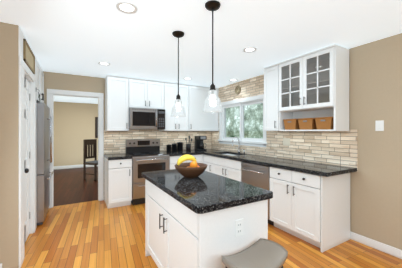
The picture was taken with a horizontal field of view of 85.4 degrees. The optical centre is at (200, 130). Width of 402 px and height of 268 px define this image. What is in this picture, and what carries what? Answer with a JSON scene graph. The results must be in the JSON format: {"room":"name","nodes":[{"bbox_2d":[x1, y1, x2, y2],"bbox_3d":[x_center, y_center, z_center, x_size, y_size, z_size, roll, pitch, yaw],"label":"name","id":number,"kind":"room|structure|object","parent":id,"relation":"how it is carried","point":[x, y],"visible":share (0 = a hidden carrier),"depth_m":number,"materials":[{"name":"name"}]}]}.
{"room":"kitchen","nodes":[
{"label":"kitchen","id":0,"kind":"room"},
{"bbox_2d":[0,22,1,263],"bbox_3d":[-2.853,0.160,1.632,2.090,2.420,0.120,0,0,-30],"label":"wall","id":1,"kind":"structure","parent":0,"point":[0,142],"depth_m":2.10,"materials":[{"name":"beige paint"}]},
{"bbox_2d":[2,22,42,267],"bbox_3d":[-2.346,0.160,2.964,0.120,2.420,1.920,0,0,-30],"label":"wall","id":2,"kind":"structure","parent":0,"point":[10,56],"depth_m":2.12,"materials":[{"name":"beige paint"}]},
{"bbox_2d":[18,25,36,267],"bbox_3d":[-2.130,0.160,2.607,0.138,2.420,1.075,0,0,-30],"label":"door frame","id":3,"kind":"structure","parent":2,"relation":"attached to","point":[24,71],"depth_m":2.34,"materials":[{"name":"white wood"}]},
{"bbox_2d":[25,78,29,241],"bbox_3d":[-2.096,0.354,2.620,0.116,2.008,0.654,0,0,-30],"label":"pantry door","id":4,"kind":"structure","parent":2,"relation":"in","point":[27,157],"depth_m":2.79,"materials":[{"name":"white wood"}]},
{"bbox_2d":[23,39,34,73],"bbox_3d":[-2.074,-0.880,2.636,0.022,0.240,0.640,0,0,-30],"label":"picture","id":5,"kind":"object","parent":2,"relation":"attached to","point":[28,57],"visible":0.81,"depth_m":2.56,"materials":[{"name":"brown wood"}]},
{"bbox_2d":[37,62,43,102],"bbox_3d":[-2.872,-0.728,3.281,0.808,0.565,0.827,0,0,-30],"label":"upper cabinet","id":6,"kind":"object","parent":2,"relation":"attached to","point":[40,80],"visible":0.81,"depth_m":3.43,"materials":[{"name":"grey wood"}]},
{"bbox_2d":[54,101,97,165],"bbox_3d":[-4.052,0.160,8.469,4.850,2.420,0.120,0,0,-30],"label":"wall","id":7,"kind":"structure","parent":0,"point":[74,125],"depth_m":8.01,"materials":[{"name":"beige paint"}]},
{"bbox_2d":[54,164,97,169],"bbox_3d":[-4.019,1.312,8.411,4.610,0.115,0.013,0,0,-30],"label":"baseboard","id":8,"kind":"structure","parent":7,"relation":"attached to","point":[68,166],"depth_m":7.97,"materials":[{"name":"white wood"}]},
{"bbox_2d":[95,117,97,137],"bbox_3d":[-3.767,-0.135,8.544,0.700,0.810,0.033,0,0,-30],"label":"framed picture","id":9,"kind":"object","parent":7,"relation":"attached to","point":[96,127],"visible":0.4,"depth_m":8.38,"materials":[{"name":"brown wood"}]},
{"bbox_2d":[43,71,211,153],"bbox_3d":[-1.627,0.160,4.549,4.570,2.420,0.134,0,0,-30],"label":"wall","id":10,"kind":"structure","parent":0,"point":[114,142],"depth_m":4.39,"materials":[{"name":"stone"}]},
{"bbox_2d":[47,89,103,207],"bbox_3d":[-2.358,0.312,4.135,0.920,2.115,0.156,0,0,-30],"label":"door frame","id":11,"kind":"structure","parent":10,"relation":"attached to","point":[51,93],"depth_m":4.23,"materials":[{"name":"white wood"}]},
{"bbox_2d":[105,75,218,130],"bbox_3d":[-0.729,-0.520,4.778,2.506,1.040,0.363,0,0,-30],"label":"upper cabinet","id":12,"kind":"object","parent":10,"relation":"attached to","point":[123,95],"visible":0.98,"depth_m":4.53,"materials":[{"name":"grey wood"}]},
{"bbox_2d":[129,108,164,129],"bbox_3d":[-1.138,-0.237,4.491,0.716,0.415,0.447,0,0,-30],"label":"microwave","id":13,"kind":"object","parent":12,"relation":"attached to","point":[145,119],"visible":1,"depth_m":4.32,"materials":[{"name":"silver metal"}]},
{"bbox_2d":[0,0,401,103],"bbox_3d":[-1.782,-1.100,3.417,5.970,0.100,11.140,0,0,-30],"label":"ceiling","id":14,"kind":"structure","parent":0,"point":[79,37],"depth_m":2.35,"materials":[{"name":"white paint"}]},
{"bbox_2d":[98,62,109,65],"bbox_3d":[-1.507,-1.046,3.391,0.172,0.006,0.172,0,0,-30],"label":"recessed light","id":15,"kind":"object","parent":14,"relation":"in","point":[104,63],"visible":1,"depth_m":3.38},
{"bbox_2d":[116,2,136,13],"bbox_3d":[-0.631,-1.046,1.853,0.172,0.006,0.172,0,0,-30],"label":"recessed light","id":16,"kind":"object","parent":14,"relation":"in","point":[127,7],"visible":1,"depth_m":1.85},
{"bbox_2d":[171,31,185,116],"bbox_3d":[-0.244,-0.603,2.342,0.172,0.892,0.172,0,0,-30],"label":"pendant light","id":17,"kind":"object","parent":14,"relation":"hanging from","point":[177,105],"visible":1,"depth_m":2.33,"materials":[{"name":"glass"}]},
{"bbox_2d":[203,0,222,112],"bbox_3d":[0.097,-0.603,1.811,0.172,0.892,0.172,0,0,-30],"label":"pendant light","id":18,"kind":"object","parent":14,"relation":"hanging from","point":[212,5],"visible":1,"depth_m":1.79,"materials":[{"name":"glass"}]},
{"bbox_2d":[243,47,256,52],"bbox_3d":[0.629,-1.046,2.811,0.172,0.006,0.172,0,0,-30],"label":"recessed light","id":19,"kind":"object","parent":14,"relation":"in","point":[250,49],"visible":1,"depth_m":2.80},
{"bbox_2d":[21,166,401,267],"bbox_3d":[-1.782,1.410,3.417,5.970,0.080,11.140,0,0,-30],"label":"floor","id":20,"kind":"structure","parent":0,"point":[94,234],"depth_m":2.70,"materials":[{"name":"brown wood"}]},
{"bbox_2d":[37,103,52,224],"bbox_3d":[-2.821,0.480,3.307,0.920,1.780,0.800,0,0,-30],"label":"fridge","id":21,"kind":"object","parent":20,"relation":"on","point":[44,139],"visible":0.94,"depth_m":3.16,"materials":[{"name":"grey metal"}]},
{"bbox_2d":[83,139,97,180],"bbox_3d":[-3.017,0.805,6.226,0.440,1.130,0.440,0,0,20],"label":"dining chair","id":22,"kind":"object","parent":20,"relation":"on","point":[92,147],"visible":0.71,"depth_m":6.16,"materials":[{"name":"brown wood"}]},
{"bbox_2d":[104,157,131,208],"bbox_3d":[-1.575,0.935,4.117,0.402,0.869,0.662,0,0,-30],"label":"base cabinet","id":23,"kind":"object","parent":20,"relation":"on","point":[117,182],"visible":0.98,"depth_m":3.88,"materials":[{"name":"grey wood"}]},
{"bbox_2d":[104,153,131,159],"bbox_3d":[-1.580,0.477,4.122,0.405,0.045,0.649,0,0,-30],"label":"countertop","id":24,"kind":"structure","parent":23,"relation":"on","point":[115,156],"depth_m":3.92,"materials":[{"name":"black stone"}]},
{"bbox_2d":[126,139,168,204],"bbox_3d":[-1.075,0.772,4.382,0.716,1.195,0.699,0,0,-30],"label":"range","id":25,"kind":"object","parent":20,"relation":"on","point":[147,155],"visible":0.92,"depth_m":4.15,"materials":[{"name":"silver metal"}]},
{"bbox_2d":[169,154,202,169],"bbox_3d":[-0.456,0.935,4.785,0.747,0.868,0.624,0,0,-30],"label":"base cabinet","id":26,"kind":"object","parent":20,"relation":"on","point":[173,160],"visible":0.17,"depth_m":4.48,"materials":[{"name":"grey wood"}]},
{"bbox_2d":[160,150,201,155],"bbox_3d":[-0.460,0.477,4.767,0.720,0.045,0.653,0,0,-30],"label":"countertop","id":27,"kind":"structure","parent":26,"relation":"on","point":[173,153],"depth_m":4.61,"materials":[{"name":"black stone"}]},
{"bbox_2d":[166,144,170,151],"bbox_3d":[-0.711,0.367,4.832,0.110,0.174,0.110,0,0,-30],"label":"canister","id":28,"kind":"object","parent":27,"relation":"on","point":[168,147],"visible":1,"depth_m":4.79,"materials":[{"name":"black plastic"}]},
{"bbox_2d":[172,143,176,150],"bbox_3d":[-0.599,0.357,4.897,0.122,0.194,0.122,0,0,-30],"label":"canister","id":29,"kind":"object","parent":27,"relation":"on","point":[174,146],"visible":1,"depth_m":4.85,"materials":[{"name":"black plastic"}]},
{"bbox_2d":[177,141,182,150],"bbox_3d":[-0.477,0.345,4.967,0.134,0.219,0.134,0,0,-30],"label":"canister","id":30,"kind":"object","parent":27,"relation":"on","point":[180,146],"visible":1,"depth_m":4.92,"materials":[{"name":"black plastic"}]},
{"bbox_2d":[195,149,356,176],"bbox_3d":[0.809,0.477,3.957,0.669,0.045,3.324,0,0,-30],"label":"countertop","id":31,"kind":"structure","parent":26,"relation":"on","point":[322,169],"depth_m":3.05,"materials":[{"name":"black stone"}]},
{"bbox_2d":[185,135,191,150],"bbox_3d":[-0.286,0.278,5.066,0.152,0.353,0.120,0,0,-30],"label":"utensil crock","id":32,"kind":"object","parent":31,"relation":"on","point":[188,147],"visible":1,"depth_m":5.03,"materials":[{"name":"black plastic"}]},
{"bbox_2d":[195,136,206,150],"bbox_3d":[-0.007,0.284,5.171,0.200,0.340,0.256,0,0,-30],"label":"coffee maker","id":33,"kind":"object","parent":31,"relation":"on","point":[199,144],"visible":1,"depth_m":5.11,"materials":[{"name":"black plastic"}]},
{"bbox_2d":[232,137,244,153],"bbox_3d":[0.752,0.287,4.448,0.208,0.334,0.240,0,0,-30],"label":"faucet","id":34,"kind":"object","parent":31,"relation":"on","point":[239,145],"visible":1,"depth_m":4.51,"materials":[{"name":"silver metal"}]},
{"bbox_2d":[143,177,267,267],"bbox_3d":[-0.066,0.935,2.002,0.623,0.870,1.212,0,0,-30],"label":"kitchen island","id":35,"kind":"object","parent":20,"relation":"on","point":[205,219],"depth_m":1.55,"materials":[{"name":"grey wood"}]},
{"bbox_2d":[142,169,272,216],"bbox_3d":[-0.054,0.477,2.013,0.660,0.046,1.280,0,0,-30],"label":"island countertop","id":36,"kind":"structure","parent":35,"relation":"on","point":[207,192],"depth_m":1.66,"materials":[{"name":"black stone"}]},
{"bbox_2d":[174,154,206,177],"bbox_3d":[-0.099,0.345,2.171,0.330,0.218,0.330,0,0,-30],"label":"fruit bowl","id":37,"kind":"object","parent":36,"relation":"on","point":[193,169],"visible":1,"depth_m":2.08,"materials":[{"name":"brown wood"}]},
{"bbox_2d":[203,154,210,171],"bbox_3d":[0.413,0.935,4.687,0.624,0.868,0.448,0,0,-30],"label":"base cabinet","id":38,"kind":"object","parent":20,"relation":"on","point":[206,158],"depth_m":4.54,"materials":[{"name":"grey wood"}]},
{"bbox_2d":[211,154,241,181],"bbox_3d":[0.703,0.935,4.185,0.624,0.868,0.938,0,0,-30],"label":"base cabinet","id":39,"kind":"object","parent":20,"relation":"on","point":[228,168],"depth_m":3.97,"materials":[{"name":"grey wood"}]},
{"bbox_2d":[221,238,287,267],"bbox_3d":[0.330,1.056,1.328,0.424,0.632,0.283,0,0,-36],"label":"stool","id":40,"kind":"object","parent":20,"relation":"on","point":[262,253],"visible":1,"depth_m":1.34,"materials":[{"name":"grey leather"}]},
{"bbox_2d":[241,162,273,225],"bbox_3d":[1.065,0.938,3.501,0.674,0.865,0.600,0,0,-30],"label":"dishwasher","id":41,"kind":"object","parent":20,"relation":"on","point":[257,175],"visible":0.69,"depth_m":3.29,"materials":[{"name":"grey metal"}]},
{"bbox_2d":[270,167,349,251],"bbox_3d":[1.414,0.935,2.917,0.662,0.869,0.754,0,0,-30],"label":"base cabinet","id":42,"kind":"object","parent":20,"relation":"on","point":[313,209],"visible":1,"depth_m":2.65,"materials":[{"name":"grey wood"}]},
{"bbox_2d":[212,33,401,249],"bbox_3d":[1.925,0.160,2.832,0.134,2.420,6.420,0,0,-30],"label":"wall","id":43,"kind":"structure","parent":0,"point":[375,80],"depth_m":2.61,"materials":[{"name":"beige paint"}]},
{"bbox_2d":[235,85,240,94],"bbox_3d":[0.787,-0.875,4.646,0.024,0.194,0.194,0,0,-30],"label":"decor","id":44,"kind":"object","parent":43,"relation":"attached to","point":[237,90],"visible":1,"depth_m":4.64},
{"bbox_2d":[218,94,266,146],"bbox_3d":[0.862,-0.190,4.643,0.165,0.980,1.540,0,0,-30],"label":"window","id":45,"kind":"structure","parent":43,"relation":"in","point":[247,141],"depth_m":4.63,"materials":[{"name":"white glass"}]},
{"bbox_2d":[283,138,289,145],"bbox_3d":[1.409,0.180,3.584,0.007,0.120,0.140,0,0,-30],"label":"outlet","id":46,"kind":"object","parent":43,"relation":"attached to","point":[286,141],"visible":1,"depth_m":3.58,"materials":[{"name":"beige plastic"}]},
{"bbox_2d":[264,44,348,130],"bbox_3d":[1.444,-0.520,3.164,0.363,1.040,1.136,0,0,-30],"label":"upper cabinet","id":47,"kind":"object","parent":43,"relation":"attached to","point":[309,91],"visible":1,"depth_m":3.00,"materials":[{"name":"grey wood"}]},
{"bbox_2d":[282,118,306,129],"bbox_3d":[1.401,-0.098,3.262,0.244,0.157,0.230,0,0,-30],"label":"basket","id":48,"kind":"object","parent":47,"relation":"on","point":[287,123],"depth_m":3.20,"materials":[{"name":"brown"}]},
{"bbox_2d":[297,117,322,129],"bbox_3d":[1.526,-0.098,3.046,0.244,0.157,0.230,0,0,-30],"label":"basket","id":49,"kind":"object","parent":47,"relation":"on","point":[304,123],"depth_m":2.97,"materials":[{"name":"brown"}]},
{"bbox_2d":[314,116,342,129],"bbox_3d":[1.651,-0.098,2.829,0.244,0.157,0.230,0,0,-30],"label":"basket","id":50,"kind":"object","parent":47,"relation":"on","point":[322,123],"depth_m":2.76,"materials":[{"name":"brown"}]},
{"bbox_2d":[350,231,401,258],"bbox_3d":[2.646,1.323,1.462,0.016,0.095,3.025,0,0,-30],"label":"baseboard","id":51,"kind":"structure","parent":43,"relation":"attached to","point":[385,248],"depth_m":2.52,"materials":[{"name":"white wood"}]},
{"bbox_2d":[375,120,383,130],"bbox_3d":[2.050,-0.060,2.500,0.010,0.120,0.080,0,0,-30],"label":"switch plate","id":52,"kind":"object","parent":43,"relation":"attached to","point":[379,125],"visible":1,"depth_m":2.50,"materials":[{"name":"white plastic"}]},
{"label":"outside","id":53,"kind":"structure","parent":0,"visible":0},
{"bbox_2d":[226,103,262,138],"bbox_3d":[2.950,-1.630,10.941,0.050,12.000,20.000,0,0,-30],"label":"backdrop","id":54,"kind":"structure","parent":53,"point":[248,117],"depth_m":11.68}
]}

